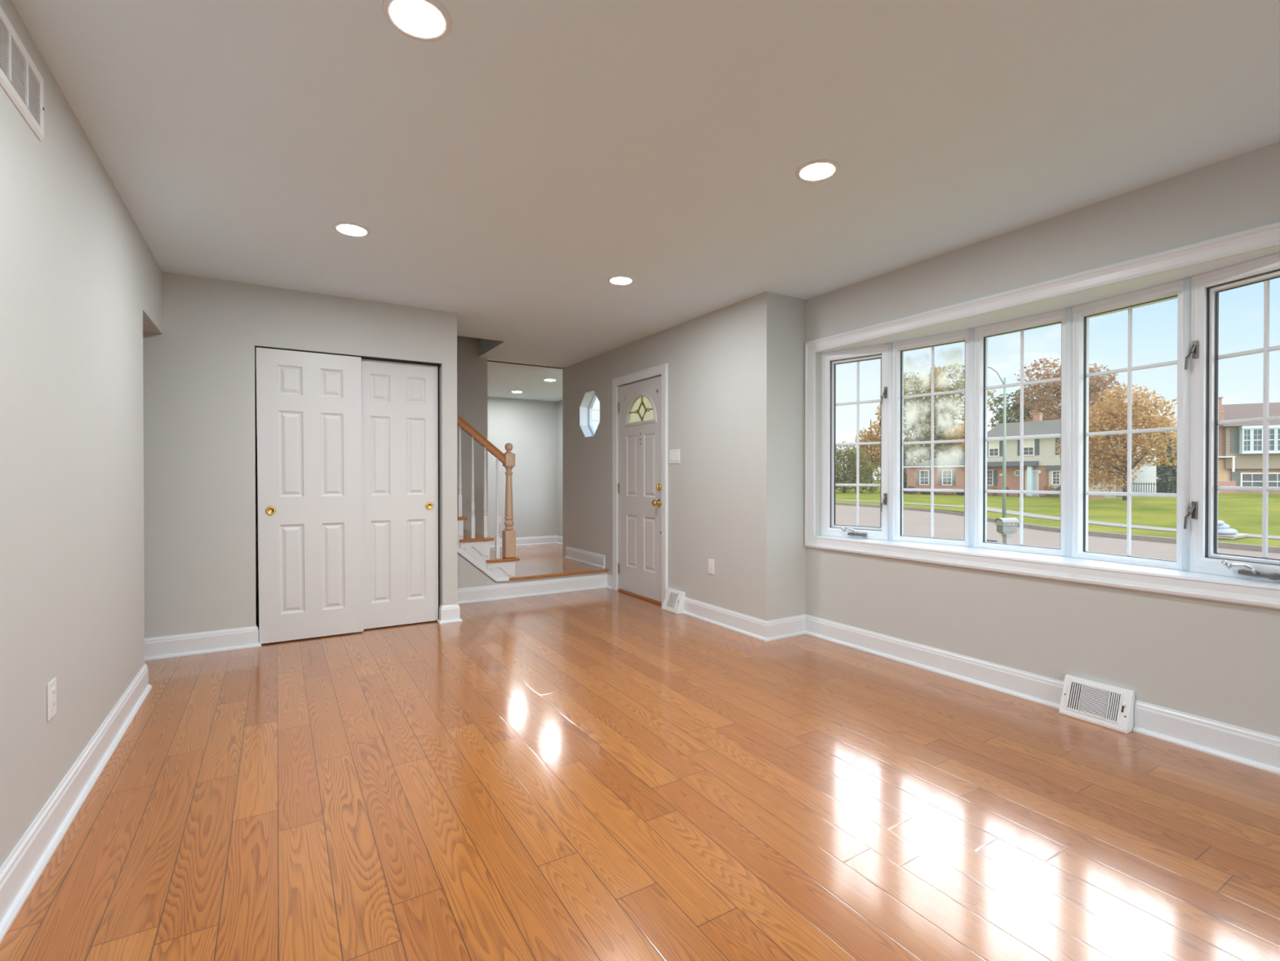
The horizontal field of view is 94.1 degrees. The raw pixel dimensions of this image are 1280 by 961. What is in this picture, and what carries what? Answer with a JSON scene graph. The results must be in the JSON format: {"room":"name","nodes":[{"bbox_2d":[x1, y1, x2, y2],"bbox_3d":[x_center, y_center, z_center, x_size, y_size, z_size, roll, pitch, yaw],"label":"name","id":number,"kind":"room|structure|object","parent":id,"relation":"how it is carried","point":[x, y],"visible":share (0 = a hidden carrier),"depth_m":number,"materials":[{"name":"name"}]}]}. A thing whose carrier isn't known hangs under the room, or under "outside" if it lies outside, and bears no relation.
{"room":"empty living room","nodes":[
{"label":"empty living room","id":0,"kind":"room"},
{"bbox_2d":[0,0,162,866],"bbox_3d":[-1.248,-0.056,0.753,0.120,2.490,6.986,0,0,-31],"label":"wall","id":1,"kind":"structure","parent":0,"point":[81,285],"depth_m":2.00,"materials":[{"name":"paint"}]},
{"bbox_2d":[0,5,44,142],"bbox_3d":[-1.621,-1.129,1.486,0.012,0.196,0.778,0,0,-31],"label":"air vent","id":2,"kind":"object","parent":1,"relation":"in","point":[20,78],"visible":1,"depth_m":1.66,"materials":[{"name":"white metal"}]},
{"bbox_2d":[47,677,56,720],"bbox_3d":[-1.860,0.691,1.885,0.008,0.116,0.072,0,0,-31],"label":"wall outlet","id":3,"kind":"object","parent":1,"relation":"attached to","point":[51,686],"visible":1,"depth_m":1.87,"materials":[{"name":"white plastic"}]},
{"bbox_2d":[51,686,55,711],"bbox_3d":[-1.857,0.691,1.886,0.002,0.068,0.034,0,0,-31],"label":"receptacle","id":4,"kind":"object","parent":3,"relation":"attached to","point":[53,688],"depth_m":1.88,"materials":[{"name":"white plastic"}]},
{"bbox_2d":[0,663,151,942],"bbox_3d":[-1.017,1.073,0.526,0.030,0.136,6.326,0,0,-31],"label":"baseboard","id":5,"kind":"structure","parent":1,"relation":"attached to","point":[20,871],"depth_m":1.92,"materials":[{"name":"paint"}]},
{"bbox_2d":[142,271,457,638],"bbox_3d":[-3.048,-0.076,4.135,3.342,2.490,0.664,0,0,-31],"label":"wall","id":6,"kind":"structure","parent":0,"point":[201,486],"depth_m":3.93,"materials":[{"name":"paint"}]},
{"bbox_2d":[255,346,440,644],"bbox_3d":[-2.101,0.098,4.387,1.220,2.019,0.115,0,0,-31],"label":"door","id":7,"kind":"structure","parent":6,"relation":"in","point":[308,403],"depth_m":4.19,"materials":[{"name":"paint"}]},
{"bbox_2d":[144,573,612,661],"bbox_3d":[-2.257,1.048,4.606,4.916,0.136,0.694,0,0,-31],"label":"baseboard","id":8,"kind":"structure","parent":6,"relation":"attached to","point":[222,640],"depth_m":4.66,"materials":[{"name":"paint"}]},
{"bbox_2d":[360,359,438,629],"bbox_3d":[-1.868,0.102,4.560,0.618,2.009,0.042,0,0,-31],"label":"door","id":9,"kind":"structure","parent":6,"relation":"in","point":[399,400],"depth_m":4.56,"materials":[{"name":"paint"}]},
{"bbox_2d":[457,335,487,534],"bbox_3d":[-3.389,-1.364,5.515,3.966,5.050,0.120,0,0,-31],"label":"wall","id":10,"kind":"structure","parent":0,"point":[472,370],"depth_m":6.41,"materials":[{"name":"paint"}]},
{"bbox_2d":[487,396,556,538],"bbox_3d":[-3.225,-0.107,9.254,4.370,2.490,0.120,0,0,-31],"label":"wall","id":11,"kind":"structure","parent":0,"point":[530,426],"depth_m":9.98,"materials":[{"name":"paint"}]},
{"bbox_2d":[489,535,562,547],"bbox_3d":[-2.429,1.028,7.965,4.120,0.136,2.920,0,0,-31],"label":"baseboard","id":12,"kind":"structure","parent":11,"relation":"attached to","point":[530,540],"depth_m":10.06,"materials":[{"name":"paint"}]},
{"bbox_2d":[457,551,607,588],"bbox_3d":[-1.072,0.803,5.747,1.705,0.612,0.020,0,0,-31],"label":"wall","id":13,"kind":"structure","parent":0,"point":[468,575],"depth_m":5.47,"materials":[{"name":"paint"}]},
{"bbox_2d":[509,557,608,580],"bbox_3d":[-1.161,1.012,6.256,1.327,0.190,1.039,0,0,-31],"label":"floor","id":14,"kind":"structure","parent":0,"point":[531,569],"depth_m":6.19,"materials":[{"name":"brown wood"}]},
{"bbox_2d":[457,414,519,582],"bbox_3d":[-2.578,-0.170,5.357,2.752,2.256,1.005,0,0,-31],"label":"staircase","id":15,"kind":"structure","parent":14,"relation":"on","point":[500,566],"depth_m":5.56,"materials":[{"name":"paint"}]},
{"bbox_2d":[556,400,562,536],"bbox_3d":[-0.614,-0.105,9.054,0.120,2.490,2.940,0,0,-31],"label":"wall","id":16,"kind":"structure","parent":0,"point":[559,404],"depth_m":10.19,"materials":[{"name":"paint"}]},
{"bbox_2d":[591,397,599,431],"bbox_3d":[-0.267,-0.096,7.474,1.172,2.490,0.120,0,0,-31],"label":"window pane","id":17,"kind":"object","parent":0,"point":[596,408],"depth_m":7.24,"materials":[{"name":"white"}]},
{"bbox_2d":[0,543,1279,960],"bbox_3d":[-1.082,1.172,3.634,6.330,0.100,11.720,0,0,-31],"label":"floor","id":18,"kind":"structure","parent":0,"point":[604,774],"depth_m":2.00,"materials":[{"name":"brown wood"}]},
{"bbox_2d":[11,0,1279,401],"bbox_3d":[-0.997,-1.398,3.671,6.370,0.160,11.960,0,0,-31],"label":"ceiling","id":19,"kind":"structure","parent":0,"point":[500,170],"depth_m":2.21,"materials":[{"name":"paint"}]},
{"bbox_2d":[332,222,370,237],"bbox_3d":[-1.511,-1.312,3.122,0.179,0.006,0.179,0,0,-31],"label":"recessed light","id":20,"kind":"object","parent":19,"relation":"in","point":[351,229],"visible":1,"depth_m":3.11,"materials":[{"name":"white plastic"}]},
{"bbox_2d":[337,224,366,235],"bbox_3d":[-1.511,-1.312,3.122,0.138,0.003,0.138,0,0,-31],"label":"diffuser","id":21,"kind":"object","parent":20,"relation":"attached to","point":[346,229],"depth_m":3.11,"materials":[{"name":"white plastic"}]},
{"bbox_2d":[382,0,452,41],"bbox_3d":[-0.626,-1.303,1.678,0.183,0.006,0.183,0,0,-31],"label":"recessed light","id":22,"kind":"object","parent":19,"relation":"in","point":[424,20],"visible":1,"depth_m":1.68,"materials":[{"name":"white plastic"}]},
{"bbox_2d":[390,0,444,36],"bbox_3d":[-0.626,-1.304,1.678,0.142,0.003,0.142,0,0,-31],"label":"diffuser","id":23,"kind":"object","parent":22,"relation":"attached to","point":[411,18],"depth_m":1.68,"materials":[{"name":"white plastic"}]},
{"bbox_2d":[543,378,556,381],"bbox_3d":[-1.203,-1.341,7.961,0.179,0.006,0.179,0,0,-31],"label":"recessed light","id":24,"kind":"object","parent":19,"relation":"in","point":[545,380],"visible":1,"depth_m":7.94,"materials":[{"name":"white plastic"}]},
{"bbox_2d":[607,275,634,284],"bbox_3d":[-0.125,-1.317,3.927,0.179,0.006,0.179,0,0,-31],"label":"recessed light","id":25,"kind":"object","parent":19,"relation":"in","point":[615,280],"visible":1,"depth_m":3.92,"materials":[{"name":"white plastic"}]},
{"bbox_2d":[610,277,631,284],"bbox_3d":[-0.125,-1.317,3.927,0.138,0.003,0.138,0,0,-31],"label":"diffuser","id":26,"kind":"object","parent":25,"relation":"attached to","point":[613,280],"depth_m":3.92,"materials":[{"name":"white plastic"}]},
{"bbox_2d":[795,160,839,182],"bbox_3d":[0.751,-1.308,2.522,0.179,0.006,0.179,0,0,-31],"label":"recessed light","id":27,"kind":"object","parent":19,"relation":"in","point":[816,171],"visible":1,"depth_m":2.52,"materials":[{"name":"white plastic"}]},
{"bbox_2d":[800,163,834,179],"bbox_3d":[0.751,-1.309,2.522,0.138,0.003,0.138,0,0,-31],"label":"diffuser","id":28,"kind":"object","parent":27,"relation":"attached to","point":[809,171],"depth_m":2.52,"materials":[{"name":"white plastic"}]},
{"bbox_2d":[562,296,755,617],"bbox_3d":[0.012,-0.086,5.745,0.150,2.490,3.362,0,0,-31],"label":"wall","id":29,"kind":"structure","parent":0,"point":[709,357],"depth_m":4.90,"materials":[{"name":"paint"}]},
{"bbox_2d":[564,546,604,568],"bbox_3d":[-0.628,0.846,6.627,0.030,0.136,0.960,0,0,-31],"label":"baseboard","id":30,"kind":"structure","parent":29,"relation":"attached to","point":[595,559],"depth_m":6.58,"materials":[{"name":"paint"}]},
{"bbox_2d":[579,391,596,436],"bbox_3d":[-0.492,-0.727,6.566,0.142,0.492,0.492,0,0,-31],"label":"window","id":31,"kind":"structure","parent":29,"relation":"in","point":[589,397],"depth_m":6.74,"materials":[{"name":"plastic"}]},
{"bbox_2d":[617,375,661,604],"bbox_3d":[0.026,0.086,5.660,0.206,2.048,0.820,0,0,-31],"label":"door","id":32,"kind":"structure","parent":29,"relation":"in","point":[639,406],"depth_m":5.63,"materials":[{"name":"paint"}]},
{"bbox_2d":[612,363,667,605],"bbox_3d":[-0.021,0.040,5.633,0.022,2.140,0.984,0,0,-31],"label":"door frame","id":33,"kind":"structure","parent":29,"relation":"attached to","point":[662,370],"depth_m":5.45,"materials":[{"name":"paint"}]},
{"bbox_2d":[661,587,684,613],"bbox_3d":[0.282,1.026,5.081,0.085,0.176,0.236,0,0,-31],"label":"floor vent","id":34,"kind":"object","parent":29,"relation":"attached to","point":[673,601],"visible":1,"depth_m":5.04,"materials":[{"name":"white metal"}]},
{"bbox_2d":[669,448,679,463],"bbox_3d":[0.295,-0.207,5.124,0.011,0.120,0.160,0,0,-31],"label":"switch plate","id":35,"kind":"object","parent":29,"relation":"attached to","point":[674,455],"visible":1,"depth_m":5.12,"materials":[{"name":"white plastic"}]},
{"bbox_2d":[708,558,714,574],"bbox_3d":[0.561,0.678,4.697,0.008,0.116,0.072,0,0,-31],"label":"wall outlet","id":36,"kind":"object","parent":29,"relation":"attached to","point":[711,562],"visible":1,"depth_m":4.69,"materials":[{"name":"white plastic"}]},
{"bbox_2d":[709,561,712,570],"bbox_3d":[0.559,0.678,4.695,0.002,0.068,0.034,0,0,-31],"label":"receptacle","id":37,"kind":"object","parent":36,"relation":"attached to","point":[710,562],"depth_m":4.69,"materials":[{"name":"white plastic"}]},
{"bbox_2d":[682,596,1064,709],"bbox_3d":[1.227,1.052,3.957,0.417,0.136,2.664,0,0,-31],"label":"baseboard","id":38,"kind":"structure","parent":29,"relation":"attached to","point":[1043,690],"depth_m":3.71,"materials":[{"name":"paint"}]},
{"bbox_2d":[754,291,805,620],"bbox_3d":[1.071,-0.077,4.352,0.507,2.490,0.120,0,0,-31],"label":"wall","id":39,"kind":"structure","parent":0,"point":[780,566],"depth_m":4.25,"materials":[{"name":"paint"}]},
{"bbox_2d":[805,141,1279,737],"bbox_3d":[2.647,-0.064,2.140,0.120,2.490,5.298,0,0,-31],"label":"wall","id":40,"kind":"structure","parent":0,"point":[1220,661],"depth_m":2.91,"materials":[{"name":"paint"}]},
{"bbox_2d":[821,342,892,540],"bbox_3d":[1.508,-0.261,4.156,0.505,1.318,0.136,0,0,43],"label":"window","id":41,"kind":"structure","parent":40,"relation":"in","point":[829,360],"depth_m":4.19,"materials":[{"name":"plastic"}]},
{"bbox_2d":[892,328,973,546],"bbox_3d":[1.869,-0.259,3.806,0.096,1.318,0.518,0,0,-40],"label":"window","id":42,"kind":"structure","parent":40,"relation":"in","point":[966,336],"depth_m":3.82,"materials":[{"name":"plastic"}]},
{"bbox_2d":[973,306,1071,556],"bbox_3d":[2.170,-0.256,3.387,0.096,1.318,0.530,0,0,-31],"label":"window","id":43,"kind":"structure","parent":40,"relation":"in","point":[981,334],"depth_m":3.40,"materials":[{"name":"plastic"}]},
{"bbox_2d":[804,221,1279,609],"bbox_3d":[1.950,-0.256,3.244,0.851,1.496,2.555,0,0,-16],"label":"window","id":44,"kind":"structure","parent":40,"relation":"in","point":[1206,288],"depth_m":2.64,"materials":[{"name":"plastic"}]},
{"bbox_2d":[815,244,1279,353],"bbox_3d":[2.074,-0.925,3.333,0.393,0.018,2.472,0,0,-31],"label":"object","id":45,"kind":"structure","parent":40,"relation":"attached to","point":[1078,298],"depth_m":3.03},
{"bbox_2d":[817,535,1279,586],"bbox_3d":[2.074,0.413,3.341,0.393,0.018,2.472,0,0,-31],"label":"window sill","id":46,"kind":"structure","parent":40,"relation":"attached to","point":[1049,557],"depth_m":3.05,"materials":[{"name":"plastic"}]},
{"bbox_2d":[1009,297,1177,333],"bbox_3d":[2.319,-0.996,3.335,0.570,0.120,2.890,0,0,-31],"label":"window frame","id":47,"kind":"structure","parent":40,"relation":"attached to","point":[1176,297],"depth_m":3.22,"materials":[{"name":"white"}]},
{"bbox_2d":[1058,674,1134,733],"bbox_3d":[2.134,1.039,2.789,0.085,0.176,0.271,0,0,-31],"label":"floor vent","id":48,"kind":"object","parent":40,"relation":"attached to","point":[1104,704],"visible":1,"depth_m":2.77,"materials":[{"name":"white metal"}]},
{"bbox_2d":[1071,276,1191,570],"bbox_3d":[2.403,-0.254,2.926,0.095,1.318,0.521,0,0,-22],"label":"window","id":49,"kind":"structure","parent":40,"relation":"in","point":[1181,289],"depth_m":2.94,"materials":[{"name":"plastic"}]},
{"bbox_2d":[1133,699,1279,774],"bbox_3d":[3.093,1.068,1.270,0.030,0.136,3.317,0,0,-31],"label":"baseboard","id":50,"kind":"structure","parent":40,"relation":"attached to","point":[1257,749],"depth_m":2.47,"materials":[{"name":"paint"}]},
{"label":"outside","id":51,"kind":"structure","parent":0,"visible":0},
{"bbox_3d":[6.522,2.045,3.990,9.122,0.350,80.000,0,0,-31],"label":"yard","id":52,"kind":"structure","parent":51,"visible":0},
{"bbox_2d":[994,517,1019,543],"bbox_3d":[6.555,1.249,10.648,0.337,1.162,0.200,0,0,-9],"label":"mailbox","id":53,"kind":"object","parent":52,"relation":"on","point":[1006,526],"visible":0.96,"depth_m":10.58,"materials":[{"name":"grey plastic"}]},
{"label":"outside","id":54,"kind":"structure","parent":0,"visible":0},
{"bbox_2d":[836,480,1158,488],"bbox_3d":[24.980,1.725,103.095,650.000,0.001,650.000,0,0,-31],"label":"ground","id":55,"kind":"structure","parent":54,"point":[868,480],"depth_m":138.13,"materials":[{"name":"green plant"}]},
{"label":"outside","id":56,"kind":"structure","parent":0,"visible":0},
{"bbox_2d":[835,488,1279,546],"bbox_3d":[56.072,1.170,58.110,113.952,0.750,100.782,0,0,-31],"label":"lawn","id":57,"kind":"structure","parent":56,"point":[1242,512],"depth_m":30.36,"materials":[{"name":"green plant"}]},
{"bbox_2d":[835,440,880,493],"bbox_3d":[23.346,-1.463,70.720,3.795,6.449,10.606,0,0,-43],"label":"tree","id":58,"kind":"object","parent":57,"relation":"on","point":[846,477],"visible":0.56,"depth_m":68.86,"materials":[{"name":"green plant"}]},
{"bbox_2d":[849,395,880,490],"bbox_3d":[29.817,-4.812,76.764,3.957,12.696,6.423,0,0,-31],"label":"tree","id":59,"kind":"object","parent":57,"relation":"on","point":[870,437],"visible":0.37,"depth_m":75.95,"materials":[{"name":"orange plant"}]},
{"bbox_2d":[902,435,917,493],"bbox_3d":[31.341,-1.620,70.912,2.871,7.346,3.632,0,0,-31],"label":"tree","id":60,"kind":"object","parent":57,"relation":"on","point":[908,452],"visible":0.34,"depth_m":70.05,"materials":[{"name":"green plant"}]},
{"bbox_2d":[905,485,916,493],"bbox_3d":[29.993,1.087,65.924,0.819,1.011,2.000,0,0,-31],"label":"shrub","id":61,"kind":"object","parent":57,"relation":"on","point":[908,486],"visible":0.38,"depth_m":65.90,"materials":[{"name":"green plant"}]},
{"bbox_2d":[919,491,937,494],"bbox_3d":[31.100,1.321,64.258,0.834,0.520,2.038,0,0,-31],"label":"shrub","id":62,"kind":"object","parent":57,"relation":"on","point":[920,492],"visible":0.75,"depth_m":64.25,"materials":[{"name":"green plant"}]},
{"bbox_2d":[935,491,956,494],"bbox_3d":[32.250,1.348,62.663,0.968,0.509,2.325,0,0,-31],"label":"shrub","id":63,"kind":"object","parent":57,"relation":"on","point":[940,492],"visible":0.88,"depth_m":62.49,"materials":[{"name":"green plant"}]},
{"bbox_2d":[903,362,995,467],"bbox_3d":[44.765,-8.135,89.340,15.491,19.195,16.410,0,0,-31],"label":"tree","id":64,"kind":"object","parent":57,"relation":"on","point":[917,421],"visible":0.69,"depth_m":87.71,"materials":[{"name":"green plant"}]},
{"bbox_2d":[943,422,964,454],"bbox_3d":[39.376,-2.892,71.871,5.027,8.919,4.698,0,0,-31],"label":"tree","id":65,"kind":"object","parent":57,"relation":"on","point":[960,432],"visible":0.22,"depth_m":71.69,"materials":[{"name":"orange plant"}]},
{"bbox_2d":[955,492,964,495],"bbox_3d":[33.290,1.304,61.177,0.782,0.604,1.798,0,0,-31],"label":"shrub","id":66,"kind":"object","parent":57,"relation":"on","point":[957,493],"visible":0.39,"depth_m":61.41,"materials":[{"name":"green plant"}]},
{"bbox_2d":[991,484,998,495],"bbox_3d":[35.498,1.009,59.579,0.677,1.055,0.626,0,0,-31],"label":"plant pot","id":67,"kind":"object","parent":57,"relation":"on","point":[996,488],"visible":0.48,"depth_m":59.44,"materials":[{"name":"ceramic"}]},
{"bbox_2d":[987,366,1006,517],"bbox_3d":[15.956,-1.811,27.360,1.499,7.081,0.260,0,0,29],"label":"street light","id":68,"kind":"object","parent":57,"relation":"on","point":[1004,382],"visible":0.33,"depth_m":26.94,"materials":[{"name":"green metal"}]},
{"bbox_2d":[987,383,1061,428],"bbox_3d":[59.666,-6.874,93.060,11.400,16.628,10.339,0,0,-31],"label":"tree","id":69,"kind":"object","parent":57,"relation":"on","point":[1015,411],"visible":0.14,"depth_m":92.70,"materials":[{"name":"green plant"}]},
{"bbox_2d":[903,413,1163,497],"bbox_3d":[39.117,-2.654,61.214,8.860,8.360,20.530,0,0,-35],"label":"house","id":70,"kind":"structure","parent":57,"relation":"on","point":[1042,461],"depth_m":58.73,"materials":[{"name":"red brick"}]},
{"bbox_2d":[916,470,919,484],"bbox_3d":[30.811,-0.307,65.996,0.050,1.590,0.340,0,0,-35],"label":"shutter","id":71,"kind":"object","parent":70,"relation":"hanging from","point":[917,471],"depth_m":65.98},
{"bbox_2d":[928,470,930,484],"bbox_3d":[31.649,-0.300,64.789,0.050,1.590,0.340,0,0,-35],"label":"shutter","id":72,"kind":"object","parent":70,"relation":"hanging from","point":[929,470],"depth_m":64.89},
{"bbox_2d":[938,470,942,484],"bbox_3d":[32.249,-0.295,63.927,0.050,1.590,0.340,0,0,-35],"label":"shutter","id":73,"kind":"object","parent":70,"relation":"hanging from","point":[940,471],"depth_m":63.93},
{"bbox_2d":[951,470,955,484],"bbox_3d":[33.076,-0.288,62.736,0.050,1.590,0.340,0,0,-35],"label":"shutter","id":74,"kind":"object","parent":70,"relation":"hanging from","point":[953,472],"depth_m":62.73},
{"bbox_2d":[989,440,998,448],"bbox_3d":[35.793,-3.592,60.208,0.030,0.730,0.840,0,0,-35],"label":"roller shade","id":75,"kind":"object","parent":70,"relation":"hanging from","point":[993,444],"depth_m":60.20,"materials":[{"name":"beige fabric"}]},
{"bbox_2d":[993,470,997,485],"bbox_3d":[35.938,-0.252,60.195,0.050,1.510,0.360,0,0,-35],"label":"shutter","id":76,"kind":"object","parent":70,"relation":"hanging from","point":[995,472],"depth_m":60.18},
{"bbox_2d":[1000,440,1002,456],"bbox_3d":[36.199,-3.214,59.592,0.050,1.540,0.360,0,0,-35],"label":"shutter","id":77,"kind":"object","parent":70,"relation":"hanging from","point":[1001,442],"depth_m":59.63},
{"bbox_2d":[1017,440,1019,455],"bbox_3d":[37.135,-3.206,58.245,0.050,1.540,0.360,0,0,-35],"label":"shutter","id":78,"kind":"object","parent":70,"relation":"hanging from","point":[1018,441],"depth_m":58.33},
{"bbox_2d":[1023,439,1033,447],"bbox_3d":[37.599,-3.577,57.609,0.030,0.730,0.850,0,0,-35],"label":"roller shade","id":79,"kind":"object","parent":70,"relation":"hanging from","point":[1027,442],"depth_m":57.59,"materials":[{"name":"beige fabric"}]},
{"bbox_2d":[1035,439,1039,454],"bbox_3d":[38.008,-3.198,56.988,0.050,1.540,0.360,0,0,-35],"label":"shutter","id":80,"kind":"object","parent":70,"relation":"hanging from","point":[1037,441],"depth_m":56.98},
{"bbox_2d":[1055,437,1060,454],"bbox_3d":[38.989,-3.190,55.576,0.050,1.540,0.360,0,0,-35],"label":"shutter","id":81,"kind":"object","parent":70,"relation":"hanging from","point":[1056,438],"depth_m":55.58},
{"bbox_2d":[1043,483,1054,497],"bbox_3d":[38.112,0.935,55.524,0.944,1.292,1.029,0,0,37],"label":"bush","id":82,"kind":"object","parent":57,"relation":"on","point":[1046,487],"visible":0.67,"depth_m":55.44,"materials":[{"name":"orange plant"}]},
{"bbox_2d":[1013,357,1127,422],"bbox_3d":[49.661,-6.349,69.220,10.678,15.864,10.808,0,0,-31],"label":"tree","id":83,"kind":"object","parent":57,"relation":"on","point":[1054,387],"visible":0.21,"depth_m":68.70,"materials":[{"name":"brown plant"}]},
{"bbox_2d":[1058,493,1104,498],"bbox_3d":[37.718,1.278,50.892,0.400,0.620,3.300,0,0,-35],"label":"wall","id":84,"kind":"structure","parent":57,"relation":"on","point":[1090,496],"depth_m":50.03,"materials":[{"name":"brick"}]},
{"bbox_2d":[1055,382,1177,500],"bbox_3d":[29.345,-2.192,36.429,4.291,7.543,7.153,0,0,-18],"label":"tree","id":85,"kind":"object","parent":57,"relation":"on","point":[1118,417],"visible":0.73,"depth_m":35.75,"materials":[{"name":"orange plant"}]},
{"bbox_2d":[1116,482,1176,496],"bbox_3d":[42.059,0.875,48.966,0.060,1.450,4.656,0,0,-36],"label":"iron fence","id":86,"kind":"object","parent":57,"relation":"on","point":[1139,483],"visible":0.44,"depth_m":48.83,"materials":[{"name":"black metal"}]},
{"bbox_2d":[1155,417,1177,493],"bbox_3d":[52.638,-2.164,59.688,4.389,8.318,4.580,0,0,-31],"label":"tree","id":87,"kind":"object","parent":57,"relation":"on","point":[1167,473],"visible":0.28,"depth_m":58.74,"materials":[{"name":"green plant"}]},
{"bbox_2d":[1217,520,1249,539],"bbox_3d":[18.156,1.497,18.637,1.500,0.530,1.000,0,0,-31],"label":"pile","id":88,"kind":"object","parent":57,"relation":"on","point":[1224,531],"visible":0.47,"depth_m":18.21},
{"bbox_2d":[1217,396,1279,493],"bbox_3d":[46.142,-2.489,42.997,9.650,7.350,7.950,0,0,27],"label":"house","id":89,"kind":"structure","parent":57,"relation":"on","point":[1240,446],"depth_m":41.42,"materials":[{"name":"beige"}]},
{"bbox_2d":[1231,430,1238,452],"bbox_3d":[41.457,-2.735,41.512,0.380,1.540,0.050,0,0,27],"label":"shutter","id":90,"kind":"object","parent":89,"relation":"hanging from","point":[1234,433],"depth_m":41.50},
{"bbox_2d":[1231,471,1239,486],"bbox_3d":[41.772,0.023,41.761,0.410,1.380,0.050,0,0,27],"label":"shutter","id":91,"kind":"object","parent":89,"relation":"hanging from","point":[1236,474],"depth_m":41.74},
{"bbox_2d":[1238,425,1279,453],"bbox_3d":[43.317,-2.788,40.284,4.010,1.900,0.549,0,0,27],"label":"window","id":92,"kind":"structure","parent":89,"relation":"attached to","point":[1250,437],"depth_m":40.69,"materials":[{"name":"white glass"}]},
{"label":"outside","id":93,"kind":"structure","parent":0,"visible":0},
{"bbox_2d":[835,504,1279,560],"bbox_3d":[17.803,1.803,40.152,47.800,0.001,130.000,0,0,-31],"label":"road","id":94,"kind":"structure","parent":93,"point":[915,523],"depth_m":21.19,"materials":[{"name":"grey asphalt"}]},
{"bbox_2d":[835,502,1279,552],"bbox_3d":[17.225,1.791,29.247,7.727,0.153,93.408,0,0,-16],"label":"curb","id":95,"kind":"object","parent":94,"relation":"on","point":[1148,538],"visible":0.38,"depth_m":19.84,"materials":[{"name":"grey concrete"}]},
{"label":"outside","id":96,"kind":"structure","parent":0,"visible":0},
{"bbox_2d":[835,498,1279,539],"bbox_3d":[19.435,1.669,29.868,7.781,0.191,92.092,0,0,-17],"label":"sidewalk","id":97,"kind":"structure","parent":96,"point":[988,508],"depth_m":25.58,"materials":[{"name":"concrete"}]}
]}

